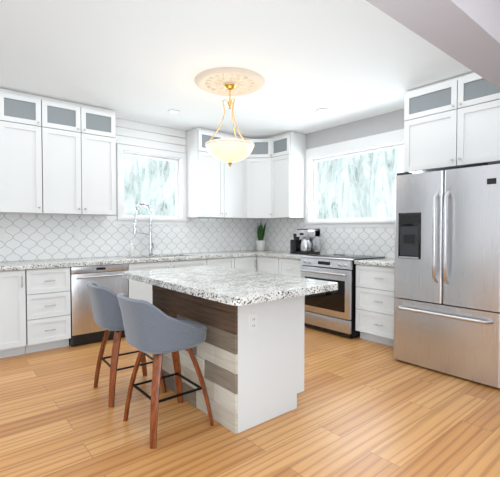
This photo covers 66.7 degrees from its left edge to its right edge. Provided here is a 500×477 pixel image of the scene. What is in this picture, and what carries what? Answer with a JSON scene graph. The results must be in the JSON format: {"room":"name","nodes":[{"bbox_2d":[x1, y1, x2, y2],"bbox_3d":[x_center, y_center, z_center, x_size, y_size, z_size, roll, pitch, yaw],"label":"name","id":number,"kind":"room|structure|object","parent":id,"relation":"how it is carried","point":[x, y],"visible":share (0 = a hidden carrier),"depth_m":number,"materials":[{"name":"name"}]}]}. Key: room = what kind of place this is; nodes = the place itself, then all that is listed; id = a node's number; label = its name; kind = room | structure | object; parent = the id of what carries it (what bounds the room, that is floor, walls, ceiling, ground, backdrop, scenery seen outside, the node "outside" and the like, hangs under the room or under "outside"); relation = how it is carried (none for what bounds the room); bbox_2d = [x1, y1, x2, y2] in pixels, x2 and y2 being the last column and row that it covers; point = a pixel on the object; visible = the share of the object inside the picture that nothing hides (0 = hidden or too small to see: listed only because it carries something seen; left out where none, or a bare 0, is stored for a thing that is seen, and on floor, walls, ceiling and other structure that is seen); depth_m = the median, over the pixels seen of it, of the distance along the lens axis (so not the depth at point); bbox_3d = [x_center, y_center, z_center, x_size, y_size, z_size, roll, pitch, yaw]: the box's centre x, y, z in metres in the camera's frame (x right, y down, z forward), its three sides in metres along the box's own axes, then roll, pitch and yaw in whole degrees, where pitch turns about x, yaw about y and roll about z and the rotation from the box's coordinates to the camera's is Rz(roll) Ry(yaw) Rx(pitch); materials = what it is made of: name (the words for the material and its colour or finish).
{"room":"kitchen","nodes":[
{"label":"kitchen","id":0,"kind":"room"},
{"bbox_2d":[0,128,261,261],"bbox_3d":[-2.255,-0.202,4.579,6.550,2.680,0.160,-1,2,-39],"label":"wall","id":1,"kind":"structure","parent":0,"point":[36,236],"depth_m":4.84,"materials":[{"name":"white tile"}]},
{"bbox_2d":[0,228,4,238],"bbox_3d":[-2.695,-0.050,4.110,0.072,0.116,0.007,-1,2,-39],"label":"outlet","id":2,"kind":"object","parent":1,"relation":"attached to","point":[2,230],"depth_m":4.12,"materials":[{"name":"white plastic"}]},
{"bbox_2d":[0,88,7,213],"bbox_3d":[-2.753,-0.886,3.827,0.447,1.244,0.350,-1,2,-39],"label":"upper cabinet","id":3,"kind":"object","parent":1,"relation":"attached to","point":[3,92],"depth_m":3.83,"materials":[{"name":"white paint"}]},
{"bbox_2d":[8,90,51,214],"bbox_3d":[-2.475,-0.892,4.056,0.511,1.244,0.350,-1,2,-39],"label":"upper cabinet","id":4,"kind":"object","parent":1,"relation":"attached to","point":[29,138],"depth_m":3.98,"materials":[{"name":"white paint"}]},
{"bbox_2d":[74,227,79,236],"bbox_3d":[-2.097,-0.083,4.603,0.072,0.116,0.007,-1,2,-39],"label":"outlet","id":5,"kind":"object","parent":1,"relation":"attached to","point":[76,232],"depth_m":4.60,"materials":[{"name":"white plastic"}]},
{"bbox_2d":[48,98,115,215],"bbox_3d":[-2.042,-0.901,4.413,0.851,1.244,0.350,-1,2,-39],"label":"upper cabinet","id":6,"kind":"object","parent":1,"relation":"attached to","point":[57,157],"depth_m":4.31,"materials":[{"name":"white paint"}]},
{"bbox_2d":[115,118,185,152],"bbox_3d":[-1.378,-1.393,5.170,1.144,0.320,0.017,-1,2,-39],"label":"wall panel","id":7,"kind":"object","parent":1,"relation":"attached to","point":[149,137],"visible":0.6,"depth_m":5.17,"materials":[{"name":"white wood"}]},
{"bbox_2d":[117,144,187,224],"bbox_3d":[-1.353,-0.711,5.265,1.030,1.035,0.150,-1,2,-39],"label":"window","id":8,"kind":"structure","parent":1,"relation":"in","point":[180,217],"depth_m":5.27,"materials":[{"name":"white"}]},
{"bbox_2d":[188,233,191,240],"bbox_3d":[-0.885,-0.027,5.603,0.072,0.116,0.007,-1,2,-39],"label":"outlet","id":9,"kind":"object","parent":1,"relation":"attached to","point":[189,234],"depth_m":5.60,"materials":[{"name":"white plastic"}]},
{"bbox_2d":[186,128,245,218],"bbox_3d":[-0.462,-0.932,5.692,0.909,1.244,0.385,-1,2,-39],"label":"upper cabinet","id":10,"kind":"object","parent":1,"relation":"attached to","point":[215,188],"depth_m":5.48,"materials":[{"name":"white paint"}]},
{"bbox_2d":[246,137,269,218],"bbox_3d":[0.156,-0.940,6.021,0.663,1.244,0.663,-1,2,-39],"label":"upper cabinet","id":11,"kind":"object","parent":1,"relation":"attached to","point":[265,179],"depth_m":5.82,"materials":[{"name":"white paint"}]},
{"bbox_2d":[0,0,472,138],"bbox_3d":[0.086,-1.529,1.589,6.700,0.120,7.700,-1,2,-39],"label":"ceiling","id":12,"kind":"structure","parent":0,"point":[341,61],"depth_m":3.18,"materials":[{"name":"white paint"}]},
{"bbox_2d":[168,110,180,113],"bbox_3d":[-0.923,-1.538,4.620,0.156,0.007,0.156,-1,2,-39],"label":"recessed light","id":13,"kind":"object","parent":12,"relation":"in","point":[174,112],"visible":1,"depth_m":4.63,"materials":[{"name":"white plastic"}]},
{"bbox_2d":[194,67,264,95],"bbox_3d":[-0.195,-1.503,3.691,0.684,0.034,0.684,-1,2,-39],"label":"ceiling medallion","id":14,"kind":"object","parent":12,"relation":"attached to","point":[215,80],"visible":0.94,"depth_m":3.60,"materials":[{"name":"beige paint"}]},
{"bbox_2d":[205,83,254,165],"bbox_3d":[-0.195,-1.094,3.701,0.482,0.788,0.484,-1,2,-39],"label":"pendant light","id":15,"kind":"object","parent":14,"relation":"hanging from","point":[229,151],"visible":1,"depth_m":3.58,"materials":[{"name":"beige glass"}]},
{"bbox_2d":[316,108,328,112],"bbox_3d":[0.870,-1.537,4.569,0.156,0.007,0.156,-1,2,-39],"label":"recessed light","id":16,"kind":"object","parent":12,"relation":"in","point":[323,110],"visible":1,"depth_m":4.56,"materials":[{"name":"white plastic"}]},
{"bbox_2d":[366,0,499,88],"bbox_3d":[0.318,-1.232,1.314,6.400,0.460,0.230,-1,2,-39],"label":"beam","id":17,"kind":"structure","parent":12,"relation":"attached to","point":[465,33],"depth_m":1.86,"materials":[{"name":"grey paint"}]},
{"bbox_2d":[0,326,499,476],"bbox_3d":[0.086,1.260,1.657,6.700,0.100,7.700,-1,2,-39],"label":"floor","id":18,"kind":"structure","parent":0,"point":[366,408],"depth_m":2.42,"materials":[{"name":"brown wood"}]},
{"bbox_2d":[0,267,70,357],"bbox_3d":[-2.405,0.726,3.947,0.865,0.855,0.668,-1,2,-39],"label":"base cabinet","id":19,"kind":"object","parent":18,"relation":"on","point":[35,310],"visible":1,"depth_m":3.79,"materials":[{"name":"white paint"}]},
{"bbox_2d":[69,264,127,346],"bbox_3d":[-1.818,0.714,4.403,0.606,0.849,0.641,-1,2,-39],"label":"dishwasher","id":20,"kind":"object","parent":18,"relation":"on","point":[86,328],"visible":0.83,"depth_m":4.10,"materials":[{"name":"grey metal"}]},
{"bbox_2d":[86,281,166,406],"bbox_3d":[-0.963,0.754,2.933,0.524,0.849,0.468,-1,2,-39],"label":"bar stool","id":21,"kind":"object","parent":18,"relation":"on","point":[106,310],"visible":0.52,"depth_m":2.72,"materials":[{"name":"grey fabric"}]},
{"bbox_2d":[128,279,151,303],"bbox_3d":[-1.189,0.819,4.973,1.070,0.620,0.635,-1,2,-39],"label":"base cabinet","id":22,"kind":"object","parent":18,"relation":"on","point":[138,290],"depth_m":4.48,"materials":[{"name":"white paint"}]},
{"bbox_2d":[117,293,213,448],"bbox_3d":[-0.555,0.766,2.426,0.514,0.849,0.464,-1,2,-39],"label":"bar stool","id":23,"kind":"object","parent":18,"relation":"on","point":[149,328],"visible":1,"depth_m":2.24,"materials":[{"name":"grey fabric"}]},
{"bbox_2d":[179,257,238,268],"bbox_3d":[-0.596,0.689,5.459,0.583,0.856,0.635,-1,2,-39],"label":"base cabinet","id":24,"kind":"object","parent":18,"relation":"on","point":[233,262],"depth_m":5.14,"materials":[{"name":"white paint"}]},
{"bbox_2d":[152,286,309,433],"bbox_3d":[-0.203,0.751,2.951,0.651,0.855,1.156,-1,2,-39],"label":"kitchen island","id":25,"kind":"object","parent":18,"relation":"on","point":[249,352],"depth_m":2.49,"materials":[{"name":"white paint"}]},
{"bbox_2d":[123,266,337,305],"bbox_3d":[-0.232,0.303,2.804,0.860,0.043,1.550,-1,2,-39],"label":"island countertop","id":26,"kind":"structure","parent":25,"relation":"on","point":[230,287],"depth_m":2.45,"materials":[{"name":"white stone"}]},
{"bbox_2d":[239,256,256,271],"bbox_3d":[-0.261,0.683,5.735,0.406,0.856,0.635,-1,2,-39],"label":"base cabinet","id":27,"kind":"object","parent":18,"relation":"on","point":[249,263],"depth_m":5.53,"materials":[{"name":"white paint"}]},
{"bbox_2d":[0,250,274,270],"bbox_3d":[-1.170,0.251,4.955,4.089,0.043,0.654,-1,2,-39],"label":"countertop","id":28,"kind":"structure","parent":27,"relation":"on","point":[74,262],"depth_m":4.39,"materials":[{"name":"stone"}]},
{"bbox_2d":[130,242,133,255],"bbox_3d":[-1.548,0.138,4.980,0.056,0.176,0.058,-1,2,-39],"label":"soap dispenser","id":29,"kind":"object","parent":28,"relation":"on","point":[131,250],"visible":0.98,"depth_m":4.96,"materials":[{"name":"white plastic"}]},
{"bbox_2d":[133,203,153,254],"bbox_3d":[-1.413,-0.125,5.033,0.295,0.701,0.123,-1,2,-39],"label":"faucet","id":30,"kind":"object","parent":28,"relation":"on","point":[151,246],"visible":1,"depth_m":5.11,"materials":[{"name":"silver metal"}]},
{"bbox_2d":[255,221,266,250],"bbox_3d":[0.177,-0.054,6.225,0.284,0.501,0.177,-1,2,-39],"label":"plant","id":31,"kind":"object","parent":28,"relation":"on","point":[260,243],"visible":0.98,"depth_m":6.17,"materials":[{"name":"green plant"}]},
{"bbox_2d":[257,256,301,277],"bbox_3d":[0.632,0.690,5.448,0.668,0.855,0.935,-1,2,-39],"label":"base cabinet","id":32,"kind":"object","parent":18,"relation":"on","point":[282,266],"visible":0.17,"depth_m":5.24,"materials":[{"name":"white paint"}]},
{"bbox_2d":[255,251,321,259],"bbox_3d":[0.637,0.239,5.428,0.699,0.043,0.917,-1,2,-39],"label":"countertop","id":33,"kind":"structure","parent":32,"relation":"on","point":[277,254],"depth_m":5.29,"materials":[{"name":"stone"}]},
{"bbox_2d":[290,234,301,253],"bbox_3d":[0.666,0.072,5.445,0.150,0.285,0.110,-1,2,-39],"label":"coffee grinder","id":34,"kind":"object","parent":33,"relation":"on","point":[294,248],"visible":0.62,"depth_m":5.40,"materials":[{"name":"black plastic"}]},
{"bbox_2d":[296,229,319,254],"bbox_3d":[0.809,0.042,5.330,0.274,0.352,0.232,-1,2,-39],"label":"coffee maker","id":35,"kind":"object","parent":33,"relation":"on","point":[310,243],"visible":0.98,"depth_m":5.25,"materials":[{"name":"silver plastic"}]},
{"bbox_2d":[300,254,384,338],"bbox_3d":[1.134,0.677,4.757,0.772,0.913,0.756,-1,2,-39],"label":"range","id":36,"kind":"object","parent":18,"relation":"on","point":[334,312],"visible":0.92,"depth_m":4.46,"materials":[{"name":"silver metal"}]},
{"bbox_2d":[355,264,394,346],"bbox_3d":[1.618,0.719,4.251,0.668,0.855,0.613,-1,2,-39],"label":"base cabinet","id":37,"kind":"object","parent":18,"relation":"on","point":[374,319],"visible":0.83,"depth_m":4.12,"materials":[{"name":"white paint"}]},
{"bbox_2d":[354,258,394,267],"bbox_3d":[1.627,0.268,4.248,0.674,0.043,0.623,-1,2,-39],"label":"countertop","id":38,"kind":"structure","parent":37,"relation":"on","point":[384,262],"depth_m":4.13,"materials":[{"name":"stone"}]},
{"bbox_2d":[394,161,499,387],"bbox_3d":[1.977,0.276,3.524,1.007,1.777,0.905,-1,2,-39],"label":"refrigerator","id":39,"kind":"object","parent":18,"relation":"on","point":[447,279],"visible":1,"depth_m":3.19,"materials":[{"name":"grey metal"}]},
{"bbox_2d":[262,109,403,257],"bbox_3d":[2.609,-0.180,3.702,0.160,2.680,7.400,-1,2,-39],"label":"wall","id":40,"kind":"structure","parent":0,"point":[374,241],"depth_m":5.14,"materials":[{"name":"white tile"}]},
{"bbox_2d":[270,132,305,218],"bbox_3d":[0.551,-0.934,5.760,0.385,1.244,0.442,-1,2,-39],"label":"upper cabinet","id":41,"kind":"object","parent":40,"relation":"attached to","point":[287,150],"depth_m":5.62,"materials":[{"name":"white paint"}]},
{"bbox_2d":[304,129,403,227],"bbox_3d":[1.464,-0.730,5.023,0.150,1.165,1.875,-1,2,-39],"label":"window","id":42,"kind":"structure","parent":40,"relation":"in","point":[376,142],"depth_m":5.18,"materials":[{"name":"white"}]},
{"bbox_2d":[404,72,499,173],"bbox_3d":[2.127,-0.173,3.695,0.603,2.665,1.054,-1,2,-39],"label":"wall cabinet","id":43,"kind":"object","parent":40,"relation":"attached to","point":[452,123],"visible":1,"depth_m":3.54,"materials":[{"name":"white paint"}]},
{"label":"outside","id":44,"kind":"structure","parent":0,"visible":0},
{"bbox_2d":[124,146,403,218],"bbox_3d":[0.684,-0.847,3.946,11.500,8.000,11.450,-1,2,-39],"label":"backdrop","id":45,"kind":"structure","parent":44,"point":[370,197],"depth_m":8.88,"materials":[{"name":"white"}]}
]}

